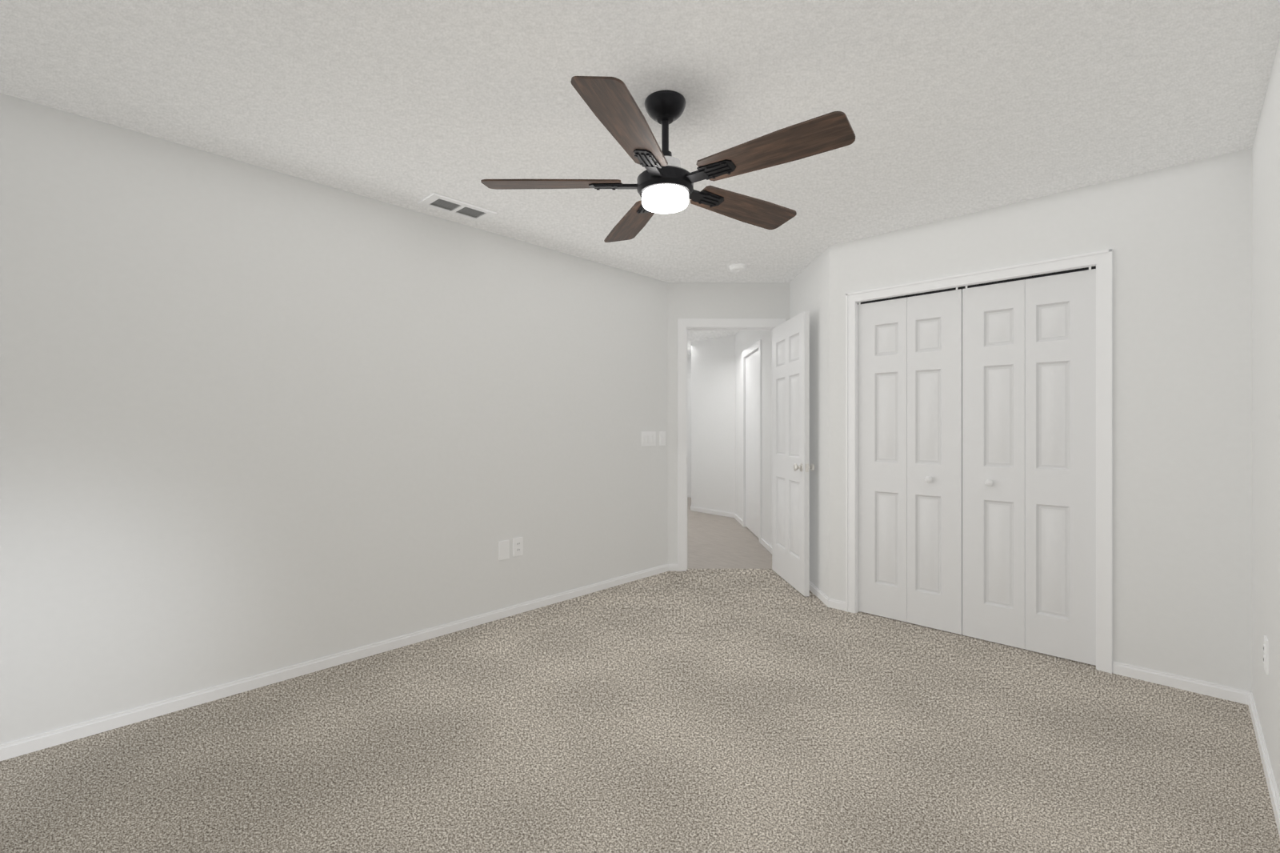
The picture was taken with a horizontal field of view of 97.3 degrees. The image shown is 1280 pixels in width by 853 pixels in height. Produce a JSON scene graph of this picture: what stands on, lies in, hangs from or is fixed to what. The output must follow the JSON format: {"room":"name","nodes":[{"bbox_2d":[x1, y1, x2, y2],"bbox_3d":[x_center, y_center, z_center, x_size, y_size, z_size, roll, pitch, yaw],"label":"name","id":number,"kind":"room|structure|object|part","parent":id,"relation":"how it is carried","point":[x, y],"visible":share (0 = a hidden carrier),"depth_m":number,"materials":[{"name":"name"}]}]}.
{"room":"empty bedroom","nodes":[
{"label":"empty bedroom","id":0,"kind":"room"},
{"bbox_2d":[0,92,667,744],"bbox_3d":[-1.323,0.000,3.220,0.121,2.440,4.405,0,0,44],"label":"wall","id":1,"kind":"structure","parent":0,"point":[254,420],"depth_m":2.67,"materials":[{"name":"paint"}]},
{"bbox_2d":[0,564,668,760],"bbox_3d":[-1.171,1.192,3.284,0.016,0.056,4.109,0,0,43],"label":"baseboard","id":2,"kind":"structure","parent":1,"relation":"attached to","point":[36,742],"depth_m":2.67,"materials":[{"name":"white wood"}]},
{"bbox_2d":[498,540,509,559],"bbox_3d":[-0.870,0.790,3.606,0.006,0.118,0.075,0,0,44],"label":"outlet plate","id":3,"kind":"object","parent":1,"relation":"attached to","point":[503,546],"visible":1,"depth_m":3.60,"materials":[{"name":"plastic"}]},
{"bbox_2d":[512,536,523,556],"bbox_3d":[-0.796,0.785,3.680,0.010,0.118,0.072,0,0,43],"label":"outlet plate","id":4,"kind":"object","parent":1,"relation":"attached to","point":[518,542],"visible":1,"depth_m":3.68,"materials":[{"name":"plastic"}]},
{"bbox_2d":[641,431,655,446],"bbox_3d":[0.073,0.100,4.593,0.013,0.118,0.165,0,0,43],"label":"switch plate","id":5,"kind":"object","parent":1,"relation":"attached to","point":[648,438],"visible":1,"depth_m":4.59,"materials":[{"name":"plastic"}]},
{"bbox_2d":[659,431,665,445],"bbox_3d":[0.190,0.100,4.716,0.013,0.118,0.075,0,0,43],"label":"switch plate","id":6,"kind":"object","parent":1,"relation":"attached to","point":[662,434],"visible":1,"depth_m":4.71,"materials":[{"name":"plastic"}]},
{"bbox_2d":[0,568,1279,852],"bbox_3d":[0.262,1.250,2.378,3.460,0.060,4.890,0,0,44],"label":"floor","id":7,"kind":"structure","parent":0,"point":[691,710],"depth_m":2.10,"materials":[{"name":"beige carpet"}]},
{"bbox_2d":[0,0,1279,355],"bbox_3d":[-0.069,-1.270,5.062,7.960,0.100,8.600,0,0,44],"label":"ceiling","id":8,"kind":"structure","parent":0,"point":[952,108],"depth_m":2.03,"materials":[{"name":"white paint"}]},
{"bbox_2d":[418,192,496,221],"bbox_3d":[-1.012,-1.215,3.138,0.185,0.010,0.375,0,0,44],"label":"ceiling vent","id":9,"kind":"object","parent":8,"relation":"in","point":[438,202],"visible":1,"depth_m":3.12,"materials":[{"name":"white metal"}]},
{"bbox_2d":[480,76,855,242],"bbox_3d":[0.130,-1.024,2.114,1.303,0.393,1.315,0,0,44],"label":"fan","id":10,"kind":"object","parent":8,"relation":"hanging from","point":[664,187],"visible":1,"depth_m":2.00,"materials":[{"name":"brown wood"}]},
{"bbox_3d":[-0.328,-0.913,2.124,0.515,0.007,0.155,0,12,1],"label":"blade","id":11,"kind":"part","parent":10,"relation":"part of","materials":[{"name":"brown wood"}]},
{"bbox_3d":[-0.040,-0.913,1.720,0.155,0.007,0.515,13,4,18],"label":"blade","id":12,"kind":"part","parent":10,"relation":"part of","materials":[{"name":"brown wood"}]},
{"bbox_3d":[-0.031,-0.913,2.523,0.155,0.007,0.515,-13,4,-17],"label":"blade","id":13,"kind":"part","parent":10,"relation":"part of","materials":[{"name":"brown wood"}]},
{"bbox_3d":[0.439,-0.913,2.365,0.515,0.007,0.155,0,-12,-35],"label":"blade","id":14,"kind":"part","parent":10,"relation":"part of","materials":[{"name":"brown wood"}]},
{"bbox_3d":[0.434,-0.913,1.868,0.515,0.007,0.155,0,-12,37],"label":"blade","id":15,"kind":"part","parent":10,"relation":"part of","materials":[{"name":"brown wood"}]},
{"bbox_2d":[728,264,747,272],"bbox_3d":[0.745,-1.199,4.293,0.136,0.042,0.136,0,0,44],"label":"smoke detector","id":16,"kind":"object","parent":8,"relation":"attached to","point":[736,268],"visible":1,"depth_m":4.25,"materials":[{"name":"plastic"}]},
{"bbox_2d":[687,355,691,494],"bbox_3d":[0.350,0.000,9.750,1.700,2.440,0.100,0,0,0],"label":"wall","id":17,"kind":"structure","parent":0,"point":[689,357],"depth_m":9.70,"materials":[{"name":"white paint"}]},
{"bbox_2d":[691,335,735,513],"bbox_3d":[1.059,0.000,7.876,0.100,2.440,0.883,0,0,-39],"label":"wall","id":18,"kind":"structure","parent":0,"point":[713,361],"depth_m":7.83,"materials":[{"name":"white paint"}]},
{"bbox_2d":[692,506,734,517],"bbox_3d":[1.022,1.192,7.832,0.013,0.056,0.860,0,0,-39],"label":"baseboard","id":19,"kind":"structure","parent":18,"relation":"attached to","point":[694,509],"depth_m":7.83,"materials":[{"name":"white wood"}]},
{"bbox_2d":[668,282,789,563],"bbox_3d":[0.754,0.000,4.835,1.033,2.440,0.120,0,0,0],"label":"wall","id":20,"kind":"structure","parent":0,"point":[686,300],"depth_m":4.78,"materials":[{"name":"paint"}]},
{"bbox_2d":[668,564,677,570],"bbox_3d":[0.754,1.192,4.769,1.033,0.056,0.012,0,0,0],"label":"baseboard","id":21,"kind":"structure","parent":20,"relation":"attached to","point":[671,566],"depth_m":4.76,"materials":[{"name":"white wood"}]},
{"bbox_2d":[677,318,785,571],"bbox_3d":[0.776,0.155,4.835,0.912,2.130,0.152,0,0,0],"label":"door frame","id":22,"kind":"structure","parent":20,"relation":"attached to","point":[684,325],"depth_m":4.76,"materials":[{"name":"white wood"}]},
{"bbox_2d":[772,311,814,595],"bbox_3d":[1.162,0.194,4.394,0.147,2.033,0.766,0,0,-4],"label":"entry door","id":23,"kind":"structure","parent":22,"relation":"attached to","point":[791,466],"depth_m":4.29,"materials":[{"name":"paint"}]},
{"bbox_3d":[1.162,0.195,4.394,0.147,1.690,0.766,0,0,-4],"label":"knob","id":24,"kind":"part","parent":23,"relation":"part of","materials":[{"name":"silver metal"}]},
{"bbox_2d":[687,497,771,568],"bbox_3d":[0.800,1.262,7.450,2.800,0.077,5.500,0,0,0],"label":"floor","id":25,"kind":"structure","parent":0,"point":[714,541],"depth_m":5.76,"materials":[{"name":"beige carpet"}]},
{"bbox_2d":[735,330,771,547],"bbox_3d":[1.320,0.000,6.200,0.100,2.440,2.600,0,0,0],"label":"wall","id":26,"kind":"structure","parent":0,"point":[744,339],"depth_m":5.83,"materials":[{"name":"white paint"}]},
{"bbox_2d":[734,339,771,554],"bbox_3d":[1.312,0.155,6.200,0.116,2.130,2.600,0,0,0],"label":"door frame","id":27,"kind":"structure","parent":26,"relation":"attached to","point":[754,362],"depth_m":6.38,"materials":[{"name":"white wood"}]},
{"bbox_2d":[789,246,829,598],"bbox_3d":[1.337,0.000,4.297,0.120,2.440,0.958,0,0,-1],"label":"wall","id":28,"kind":"structure","parent":0,"point":[810,290],"depth_m":4.03,"materials":[{"name":"paint"}]},
{"bbox_2d":[809,581,829,607],"bbox_3d":[1.270,1.192,4.293,0.012,0.056,0.966,0,0,-1],"label":"baseboard","id":29,"kind":"structure","parent":28,"relation":"attached to","point":[822,597],"depth_m":4.00,"materials":[{"name":"white wood"}]},
{"bbox_2d":[829,148,1251,691],"bbox_3d":[2.024,0.000,3.187,1.943,2.440,0.120,0,0,44],"label":"wall","id":30,"kind":"structure","parent":0,"point":[1179,237],"depth_m":2.67,"materials":[{"name":"paint"}]},
{"bbox_2d":[1252,37,1279,796],"bbox_3d":[1.332,0.000,0.980,0.120,2.440,4.260,0,0,44],"label":"wall","id":31,"kind":"structure","parent":0,"point":[1266,148],"depth_m":2.04,"materials":[{"name":"paint"}]},
{"bbox_2d":[1248,691,1279,837],"bbox_3d":[1.243,1.192,0.983,0.012,0.056,4.140,0,0,44],"label":"baseboard","id":32,"kind":"structure","parent":31,"relation":"attached to","point":[1269,774],"depth_m":1.98,"materials":[{"name":"white wood"}]},
{"bbox_2d":[1263,635,1268,674],"bbox_3d":[2.249,0.820,2.027,0.010,0.118,0.075,0,0,44],"label":"outlet plate","id":33,"kind":"object","parent":31,"relation":"attached to","point":[1266,645],"visible":1,"depth_m":2.00,"materials":[{"name":"plastic"}]},
{"bbox_3d":[2.263,0.000,3.498,1.730,2.440,0.660,0,0,44],"label":"wall","id":34,"kind":"structure","parent":0,"visible":0},
{"bbox_2d":[845,248,1112,673],"bbox_3d":[1.892,0.172,3.300,1.350,2.096,0.141,0,0,44],"label":"door frame","id":35,"kind":"structure","parent":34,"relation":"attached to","point":[1102,261],"depth_m":2.92,"materials":[{"name":"white wood"}]},
{"bbox_2d":[827,598,1249,704],"bbox_3d":[1.975,1.192,3.142,1.951,0.056,0.012,0,0,44],"label":"baseboard","id":36,"kind":"structure","parent":34,"relation":"attached to","point":[1213,690],"depth_m":2.63,"materials":[{"name":"white wood"}]}
]}

